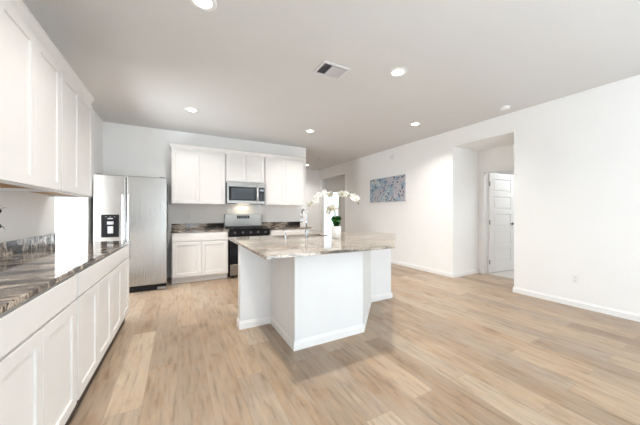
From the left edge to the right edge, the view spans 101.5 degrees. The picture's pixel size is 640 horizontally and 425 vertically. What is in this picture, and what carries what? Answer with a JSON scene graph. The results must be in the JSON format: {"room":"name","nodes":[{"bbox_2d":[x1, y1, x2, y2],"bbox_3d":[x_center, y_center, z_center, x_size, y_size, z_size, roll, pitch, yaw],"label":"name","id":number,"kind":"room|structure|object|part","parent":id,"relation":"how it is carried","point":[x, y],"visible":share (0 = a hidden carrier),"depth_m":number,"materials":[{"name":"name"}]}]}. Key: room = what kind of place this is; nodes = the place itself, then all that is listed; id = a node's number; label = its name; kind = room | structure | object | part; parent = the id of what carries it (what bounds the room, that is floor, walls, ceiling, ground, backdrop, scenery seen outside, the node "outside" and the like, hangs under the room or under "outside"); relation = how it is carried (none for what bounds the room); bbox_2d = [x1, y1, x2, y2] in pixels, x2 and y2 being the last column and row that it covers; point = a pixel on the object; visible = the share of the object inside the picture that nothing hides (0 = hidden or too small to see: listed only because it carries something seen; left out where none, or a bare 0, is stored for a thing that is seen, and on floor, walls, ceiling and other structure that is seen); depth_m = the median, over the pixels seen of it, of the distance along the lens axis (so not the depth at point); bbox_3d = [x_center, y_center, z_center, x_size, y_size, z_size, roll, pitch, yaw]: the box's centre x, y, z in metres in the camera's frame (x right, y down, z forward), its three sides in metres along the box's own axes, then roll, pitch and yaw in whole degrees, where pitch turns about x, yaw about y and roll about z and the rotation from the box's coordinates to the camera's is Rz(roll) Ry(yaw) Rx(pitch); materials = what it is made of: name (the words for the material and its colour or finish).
{"room":"kitchen","nodes":[
{"label":"kitchen","id":0,"kind":"room"},
{"bbox_2d":[0,109,102,242],"bbox_3d":[-1.803,-0.163,0.852,0.120,2.787,8.423,0,0,-29],"label":"wall","id":1,"kind":"structure","parent":0,"point":[23,215],"depth_m":2.44,"materials":[{"name":"paint"}]},
{"bbox_2d":[0,234,55,256],"bbox_3d":[-1.913,0.266,1.203,0.020,0.101,3.345,0,0,-29],"label":"backsplash","id":2,"kind":"structure","parent":1,"relation":"attached to","point":[7,248],"depth_m":2.15,"materials":[{"name":"stone"}]},
{"bbox_2d":[0,0,60,191],"bbox_3d":[-1.924,-0.634,1.558,0.334,0.960,0.828,0,0,-29],"label":"upper cabinet","id":3,"kind":"object","parent":1,"relation":"attached to","point":[30,77],"visible":1,"depth_m":1.57,"materials":[{"name":"white paint"}]},
{"bbox_3d":[-1.690,-0.634,1.456,0.020,0.936,0.400,0,0,-29],"label":"door","id":4,"kind":"part","parent":3,"relation":"part of","materials":[{"name":"white paint"}]},
{"bbox_3d":[-1.883,-0.634,1.811,0.020,0.936,0.400,0,0,-29],"label":"door","id":5,"kind":"part","parent":3,"relation":"part of","materials":[{"name":"white paint"}]},
{"bbox_2d":[7,0,93,103],"bbox_3d":[-1.929,-1.157,1.571,0.343,0.084,2.516,0,0,-29],"label":"crown molding","id":6,"kind":"structure","parent":1,"relation":"attached to","point":[18,6],"depth_m":1.79,"materials":[{"name":"white paint"}]},
{"bbox_2d":[24,69,91,197],"bbox_3d":[-2.321,-0.634,2.287,0.334,0.960,0.828,0,0,-29],"label":"upper cabinet","id":7,"kind":"object","parent":1,"relation":"attached to","point":[76,111],"visible":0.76,"depth_m":2.30,"materials":[{"name":"white paint"}]},
{"bbox_3d":[-2.087,-0.634,2.185,0.020,0.936,0.400,0,0,-29],"label":"door","id":8,"kind":"part","parent":7,"relation":"part of","materials":[{"name":"white paint"}]},
{"bbox_3d":[-2.280,-0.634,2.539,0.020,0.936,0.400,0,0,-29],"label":"door","id":9,"kind":"part","parent":7,"relation":"part of","materials":[{"name":"white paint"}]},
{"bbox_2d":[70,198,76,206],"bbox_3d":[-3.425,-0.139,3.628,0.072,0.116,0.010,0,0,-29],"label":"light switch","id":10,"kind":"object","parent":1,"relation":"attached to","point":[73,201],"visible":1,"depth_m":3.63,"materials":[{"name":"white plastic"}]},
{"bbox_2d":[55,197,76,242],"bbox_3d":[-3.546,-0.163,2.184,1.665,2.787,2.670,0,0,-29],"label":"wall","id":11,"kind":"structure","parent":0,"point":[65,215],"depth_m":3.60,"materials":[{"name":"paint"}]},
{"bbox_2d":[103,122,305,277],"bbox_3d":[-2.052,-0.163,5.445,3.840,2.787,0.120,0,0,-29],"label":"wall","id":12,"kind":"structure","parent":0,"point":[128,150],"depth_m":4.96,"materials":[{"name":"paint"}]},
{"bbox_2d":[171,223,223,228],"bbox_3d":[-2.398,0.266,5.175,0.940,0.101,0.021,0,0,-29],"label":"backsplash","id":13,"kind":"structure","parent":12,"relation":"attached to","point":[193,225],"depth_m":5.15,"materials":[{"name":"stone"}]},
{"bbox_2d":[171,148,225,204],"bbox_3d":[-2.325,-0.654,5.029,0.922,1.000,0.340,0,0,-29],"label":"upper cabinet","id":14,"kind":"object","parent":12,"relation":"attached to","point":[197,177],"visible":1,"depth_m":4.86,"materials":[{"name":"white paint"}]},
{"bbox_3d":[-2.446,-0.654,4.780,0.447,0.976,0.020,0,0,-29],"label":"door","id":15,"kind":"part","parent":14,"relation":"part of","materials":[{"name":"white paint"}]},
{"bbox_3d":[-2.050,-0.654,4.996,0.447,0.976,0.020,0,0,-29],"label":"door","id":16,"kind":"part","parent":14,"relation":"part of","materials":[{"name":"white paint"}]},
{"bbox_2d":[226,154,263,183],"bbox_3d":[-1.576,-0.879,5.437,0.772,0.550,0.340,0,0,-29],"label":"upper cabinet","id":17,"kind":"object","parent":12,"relation":"attached to","point":[239,168],"visible":0.83,"depth_m":5.27,"materials":[{"name":"white paint"}]},
{"bbox_3d":[-1.664,-0.879,5.206,0.372,0.526,0.020,0,0,-29],"label":"door","id":18,"kind":"part","parent":17,"relation":"part of","materials":[{"name":"white paint"}]},
{"bbox_2d":[226,182,264,203],"bbox_3d":[-1.548,-0.386,5.386,0.758,0.421,0.439,0,0,-29],"label":"microwave","id":19,"kind":"object","parent":17,"relation":"attached to","point":[236,192],"visible":0.97,"depth_m":5.23,"materials":[{"name":"grey metal"}]},
{"bbox_3d":[-1.209,-0.365,5.395,0.154,0.369,0.022,0,0,-29],"label":"control panel","id":20,"kind":"part","parent":19,"relation":"part of","materials":[{"name":"silver metal"}]},
{"bbox_3d":[-1.334,-0.879,5.386,0.372,0.526,0.020,0,0,-29],"label":"door","id":21,"kind":"part","parent":17,"relation":"part of","materials":[{"name":"white paint"}]},
{"bbox_2d":[261,222,299,226],"bbox_3d":[-0.889,0.266,5.998,0.938,0.101,0.021,0,0,-29],"label":"backsplash","id":22,"kind":"structure","parent":12,"relation":"attached to","point":[269,224],"depth_m":5.97,"materials":[{"name":"stone"}]},
{"bbox_2d":[261,158,302,205],"bbox_3d":[-0.839,-0.654,5.839,0.895,1.000,0.340,0,0,-29],"label":"upper cabinet","id":23,"kind":"object","parent":12,"relation":"attached to","point":[283,179],"visible":0.95,"depth_m":5.67,"materials":[{"name":"white paint"}]},
{"bbox_3d":[-0.954,-0.654,5.593,0.434,0.976,0.020,0,0,-29],"label":"door","id":24,"kind":"part","parent":23,"relation":"part of","materials":[{"name":"white paint"}]},
{"bbox_3d":[-0.570,-0.654,5.803,0.434,0.976,0.020,0,0,-29],"label":"door","id":25,"kind":"part","parent":23,"relation":"part of","materials":[{"name":"white paint"}]},
{"bbox_2d":[169,143,305,161],"bbox_3d":[-1.583,-1.194,5.422,2.683,0.078,0.362,0,0,-29],"label":"crown molding","id":26,"kind":"structure","parent":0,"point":[171,145],"depth_m":5.16,"materials":[{"name":"white paint"}]},
{"bbox_2d":[22,0,639,174],"bbox_3d":[0.820,-1.606,4.137,11.200,0.100,11.920,0,0,-29],"label":"ceiling","id":27,"kind":"structure","parent":0,"point":[247,67],"depth_m":2.68,"materials":[{"name":"paint"}]},
{"bbox_2d":[185,107,198,111],"bbox_3d":[-1.936,-1.550,3.956,0.196,0.010,0.196,0,0,-29],"label":"recessed light","id":28,"kind":"object","parent":27,"relation":"in","point":[190,109],"visible":1,"depth_m":3.93,"materials":[{"name":"white plastic"}]},
{"bbox_2d":[189,0,216,11],"bbox_3d":[-0.860,-1.550,1.923,0.196,0.010,0.196,0,0,-29],"label":"recessed light","id":29,"kind":"object","parent":27,"relation":"in","point":[204,5],"visible":1,"depth_m":1.95,"materials":[{"name":"white plastic"}]},
{"bbox_2d":[194,0,211,7],"bbox_3d":[-0.860,-1.552,1.923,0.123,0.006,0.123,0,0,-29],"label":"diffuser","id":30,"kind":"object","parent":29,"relation":"attached to","point":[197,3],"depth_m":1.94,"materials":[{"name":"white plastic"}]},
{"bbox_2d":[305,129,314,132],"bbox_3d":[-0.190,-1.550,4.976,0.196,0.010,0.196,0,0,-29],"label":"recessed light","id":31,"kind":"object","parent":27,"relation":"in","point":[306,130],"visible":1,"depth_m":4.94,"materials":[{"name":"white plastic"}]},
{"bbox_2d":[313,61,350,79],"bbox_3d":[0.127,-1.545,2.862,0.330,0.021,0.250,0,0,-29],"label":"ceiling vent","id":32,"kind":"object","parent":27,"relation":"in","point":[328,69],"visible":1,"depth_m":2.85,"materials":[{"name":"white metal"}]},
{"bbox_2d":[389,67,406,76],"bbox_3d":[0.861,-1.550,2.896,0.196,0.010,0.196,0,0,-29],"label":"recessed light","id":33,"kind":"object","parent":27,"relation":"in","point":[399,71],"visible":1,"depth_m":2.87,"materials":[{"name":"white plastic"}]},
{"bbox_2d":[392,70,403,74],"bbox_3d":[0.861,-1.552,2.896,0.123,0.006,0.123,0,0,-29],"label":"diffuser","id":34,"kind":"object","parent":33,"relation":"attached to","point":[394,72],"depth_m":2.89,"materials":[{"name":"white plastic"}]},
{"bbox_2d":[409,122,420,125],"bbox_3d":[1.667,-1.550,4.588,0.196,0.010,0.196,0,0,-29],"label":"recessed light","id":35,"kind":"object","parent":27,"relation":"in","point":[412,123],"visible":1,"depth_m":4.55,"materials":[{"name":"white plastic"}]},
{"bbox_2d":[500,105,510,109],"bbox_3d":[2.724,-1.536,3.851,0.132,0.038,0.132,0,0,-29],"label":"smoke detector","id":36,"kind":"object","parent":27,"relation":"attached to","point":[505,107],"visible":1,"depth_m":3.82,"materials":[{"name":"white plastic"}]},
{"bbox_2d":[69,263,639,424],"bbox_3d":[0.820,1.281,4.137,11.200,0.100,11.920,0,0,-29],"label":"floor","id":37,"kind":"structure","parent":0,"point":[472,349],"depth_m":2.13,"materials":[{"name":"wood"}]},
{"bbox_2d":[0,274,76,424],"bbox_3d":[-1.465,0.788,1.028,0.550,0.885,0.838,0,0,-28],"label":"base cabinet","id":38,"kind":"object","parent":37,"relation":"on","point":[38,335],"visible":0.98,"depth_m":1.13,"materials":[{"name":"white paint"}]},
{"bbox_3d":[-1.136,0.807,0.970,0.020,0.597,0.403,0,0,-28],"label":"door","id":39,"kind":"part","parent":38,"relation":"part of","materials":[{"name":"white paint"}]},
{"bbox_3d":[-1.230,0.427,1.151,0.020,0.137,0.810,0,0,-28],"label":"drawer","id":40,"kind":"part","parent":38,"relation":"part of","materials":[{"name":"white paint"}]},
{"bbox_3d":[-1.324,0.807,1.331,0.020,0.597,0.403,0,0,-28],"label":"door","id":41,"kind":"part","parent":38,"relation":"part of","materials":[{"name":"white paint"}]},
{"bbox_2d":[68,244,128,424],"bbox_3d":[-2.037,0.788,2.127,0.551,0.885,1.635,0,0,-27],"label":"base cabinet","id":42,"kind":"object","parent":37,"relation":"on","point":[102,299],"visible":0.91,"depth_m":1.90,"materials":[{"name":"white paint"}]},
{"bbox_2d":[0,234,129,314],"bbox_3d":[-1.647,0.280,1.360,0.639,0.129,3.365,0,0,-29],"label":"countertop","id":43,"kind":"structure","parent":42,"relation":"on","point":[30,266],"depth_m":1.66,"materials":[{"name":"stone"}]},
{"bbox_3d":[-1.523,0.807,1.714,0.020,0.597,0.399,0,0,-28],"label":"door","id":44,"kind":"part","parent":42,"relation":"part of","materials":[{"name":"white paint"}]},
{"bbox_3d":[-1.802,0.427,2.249,0.020,0.137,1.607,0,0,-27],"label":"drawer","id":45,"kind":"part","parent":42,"relation":"part of","materials":[{"name":"white paint"}]},
{"bbox_3d":[-1.709,0.807,2.071,0.020,0.597,0.399,0,0,-28],"label":"door","id":46,"kind":"part","parent":42,"relation":"part of","materials":[{"name":"white paint"}]},
{"bbox_3d":[-1.895,0.807,2.428,0.020,0.597,0.399,0,0,-28],"label":"door","id":47,"kind":"part","parent":42,"relation":"part of","materials":[{"name":"white paint"}]},
{"bbox_3d":[-2.081,0.807,2.785,0.020,0.597,0.399,0,0,-27],"label":"door","id":48,"kind":"part","parent":42,"relation":"part of","materials":[{"name":"white paint"}]},
{"bbox_2d":[93,173,167,291],"bbox_3d":[-3.030,0.333,4.294,0.914,1.797,0.880,0,0,-29],"label":"refrigerator","id":49,"kind":"object","parent":37,"relation":"on","point":[134,209],"visible":0.8,"depth_m":4.00,"materials":[{"name":"grey metal"}]},
{"bbox_3d":[-3.105,0.288,3.874,0.380,1.685,0.075,0,0,-29],"label":"freezer door","id":50,"kind":"part","parent":49,"relation":"part of","materials":[{"name":"silver metal"}]},
{"bbox_3d":[-2.931,0.221,3.888,0.029,0.986,0.072,0,0,-29],"label":"handle","id":51,"kind":"part","parent":49,"relation":"part of","materials":[{"name":"metal"}]},
{"bbox_3d":[-2.871,0.221,3.920,0.029,0.986,0.072,0,0,-29],"label":"handle","id":52,"kind":"part","parent":49,"relation":"part of","materials":[{"name":"metal"}]},
{"bbox_3d":[-2.700,0.288,4.095,0.524,1.685,0.075,0,0,-29],"label":"door","id":53,"kind":"part","parent":49,"relation":"part of","materials":[{"name":"silver metal"}]},
{"bbox_2d":[172,231,227,283],"bbox_3d":[-2.251,0.788,4.907,0.915,0.885,0.630,0,0,-29],"label":"base cabinet","id":54,"kind":"object","parent":37,"relation":"on","point":[196,256],"visible":0.98,"depth_m":4.62,"materials":[{"name":"white paint"}]},
{"bbox_3d":[-2.300,0.807,4.532,0.442,0.597,0.020,0,0,-29],"label":"door","id":55,"kind":"part","parent":54,"relation":"part of","materials":[{"name":"white paint"}]},
{"bbox_2d":[171,223,228,232],"bbox_3d":[-2.249,0.280,4.903,0.940,0.129,0.641,0,0,-29],"label":"countertop","id":56,"kind":"structure","parent":54,"relation":"on","point":[193,227],"depth_m":5.04,"materials":[{"name":"stone"}]},
{"bbox_3d":[-2.105,0.427,4.639,0.887,0.137,0.020,0,0,-29],"label":"drawer","id":57,"kind":"part","parent":54,"relation":"part of","materials":[{"name":"white paint"}]},
{"bbox_3d":[-1.909,0.807,4.745,0.442,0.597,0.020,0,0,-29],"label":"door","id":58,"kind":"part","parent":54,"relation":"part of","materials":[{"name":"white paint"}]},
{"bbox_2d":[224,214,269,277],"bbox_3d":[-1.474,0.633,5.277,0.760,1.195,0.709,0,0,-29],"label":"gas range","id":59,"kind":"object","parent":37,"relation":"on","point":[239,225],"visible":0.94,"depth_m":5.10,"materials":[{"name":"metal"}]},
{"bbox_3d":[-1.344,1.073,5.039,0.748,0.207,0.053,0,0,-29],"label":"storage drawer","id":60,"kind":"part","parent":59,"relation":"part of","materials":[{"name":"silver metal"}]},
{"bbox_2d":[226,227,268,229],"bbox_3d":[-1.481,0.321,5.290,0.760,0.010,0.557,0,0,-29],"label":"cooktop","id":61,"kind":"object","parent":59,"relation":"in","point":[230,228],"depth_m":5.07,"materials":[{"name":"black metal"}]},
{"bbox_3d":[-1.344,0.696,5.038,0.748,0.520,0.055,0,0,-29],"label":"oven door","id":62,"kind":"part","parent":59,"relation":"part of","materials":[{"name":"black glass"}]},
{"bbox_3d":[-1.342,0.378,5.035,0.760,0.097,0.061,0,0,-29],"label":"control panel","id":63,"kind":"part","parent":59,"relation":"part of","materials":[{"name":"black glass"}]},
{"bbox_2d":[269,228,310,235],"bbox_3d":[-0.744,0.788,5.729,0.915,0.885,0.630,0,0,-29],"label":"base cabinet","id":64,"kind":"object","parent":37,"relation":"on","point":[278,231],"visible":0.12,"depth_m":5.43,"materials":[{"name":"white paint"}]},
{"bbox_2d":[261,222,311,229],"bbox_3d":[-0.740,0.280,5.726,0.938,0.129,0.641,0,0,-29],"label":"countertop","id":65,"kind":"structure","parent":64,"relation":"on","point":[271,225],"depth_m":5.89,"materials":[{"name":"stone"}]},
{"bbox_2d":[237,236,392,350],"bbox_3d":[0.107,0.788,3.242,2.155,0.886,1.298,0,0,-29],"label":"kitchen island","id":66,"kind":"object","parent":37,"relation":"on","point":[310,301],"visible":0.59,"depth_m":2.62,"materials":[{"name":"white paint"}]},
{"bbox_2d":[228,231,394,259],"bbox_3d":[0.208,0.331,3.166,2.264,0.027,1.640,0,0,-29],"label":"island countertop","id":67,"kind":"structure","parent":66,"relation":"on","point":[272,246],"depth_m":2.67,"materials":[{"name":"stone"}]},
{"bbox_2d":[300,208,313,236],"bbox_3d":[-0.174,0.131,3.425,0.130,0.372,0.196,0,0,-29],"label":"faucet","id":68,"kind":"object","parent":67,"relation":"on","point":[303,209],"visible":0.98,"depth_m":3.35,"materials":[{"name":"silver metal"}]},
{"bbox_3d":[-0.208,0.081,3.412,0.025,0.272,0.175,0,0,-29],"label":"spout","id":69,"kind":"part","parent":68,"relation":"part of","materials":[{"name":"silver metal"}]},
{"bbox_2d":[307,189,359,238],"bbox_3d":[0.168,0.014,3.210,0.650,0.606,0.175,0,0,-3],"label":"potted orchid","id":70,"kind":"object","parent":67,"relation":"on","point":[336,229],"visible":1,"depth_m":3.20,"materials":[{"name":"white plant"}]},
{"bbox_3d":[0.135,-0.057,3.141,0.101,0.083,0.010,-23,-5,13],"label":"flower","id":71,"kind":"part","parent":70,"relation":"part of","materials":[{"name":"beige plant"}]},
{"bbox_3d":[0.200,0.242,3.230,0.124,0.150,0.124,0,0,-29],"label":"pot","id":72,"kind":"part","parent":70,"relation":"part of","materials":[{"name":"white ceramic"}]},
{"bbox_3d":[0.228,1.188,3.020,2.155,0.085,0.793,0,0,-29],"label":"baseboard","id":73,"kind":"part","parent":66,"relation":"part of","materials":[{"name":"white paint"}]},
{"bbox_2d":[306,169,513,233],"bbox_3d":[1.748,-0.163,6.591,7.220,2.787,8.340,0,0,-29],"label":"wall","id":74,"kind":"structure","parent":0,"point":[311,175],"depth_m":9.59,"materials":[{"name":"paint"}]},
{"bbox_2d":[327,191,339,225],"bbox_3d":[0.457,0.181,10.526,0.840,2.100,0.105,0,0,-29],"label":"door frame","id":75,"kind":"structure","parent":74,"relation":"in","point":[327,191],"depth_m":10.72,"materials":[{"name":"white paint"}]},
{"bbox_2d":[318,74,639,313],"bbox_3d":[2.625,-0.163,4.860,0.120,2.787,11.220,0,0,-29],"label":"wall","id":76,"kind":"structure","parent":0,"point":[577,156],"depth_m":3.65,"materials":[{"name":"paint"}]},
{"bbox_2d":[370,174,405,202],"bbox_3d":[1.651,-0.566,6.481,0.036,0.604,1.230,0,0,-29],"label":"painting","id":77,"kind":"object","parent":76,"relation":"attached to","point":[388,189],"visible":1,"depth_m":6.40,"materials":[{"name":"fabric"}]},
{"bbox_2d":[572,274,578,283],"bbox_3d":[3.336,0.866,3.419,0.009,0.116,0.072,0,0,-29],"label":"wall outlet","id":78,"kind":"object","parent":76,"relation":"attached to","point":[575,278],"visible":1,"depth_m":3.42,"materials":[{"name":"white plastic"}]},
{"bbox_2d":[457,134,513,272],"bbox_3d":[3.225,-0.163,4.750,0.829,2.787,1.260,0,0,-29],"label":"wall","id":79,"kind":"structure","parent":0,"point":[471,158],"depth_m":5.13,"materials":[{"name":"paint"}]},
{"bbox_2d":[480,164,513,273],"bbox_3d":[3.531,0.174,4.912,0.136,2.113,0.961,0,0,-29],"label":"trim","id":80,"kind":"structure","parent":79,"relation":"attached to","point":[483,175],"depth_m":5.27,"materials":[{"name":"white paint"}]},
{"bbox_2d":[488,173,513,272],"bbox_3d":[3.773,0.209,5.443,0.804,2.020,0.126,0,0,-23],"label":"door","id":81,"kind":"structure","parent":79,"relation":"in","point":[500,186],"depth_m":5.41,"materials":[{"name":"white paint"}]},
{"bbox_2d":[486,270,513,278],"bbox_3d":[4.485,1.279,6.147,2.840,0.104,4.700,0,0,-29],"label":"floor","id":82,"kind":"structure","parent":0,"point":[509,273],"depth_m":5.26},
{"bbox_2d":[391,260,639,321],"bbox_3d":[2.959,1.188,4.973,0.843,0.085,11.100,0,0,-29],"label":"baseboard","id":83,"kind":"structure","parent":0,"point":[588,306],"depth_m":3.61,"materials":[{"name":"white paint"}]}
]}

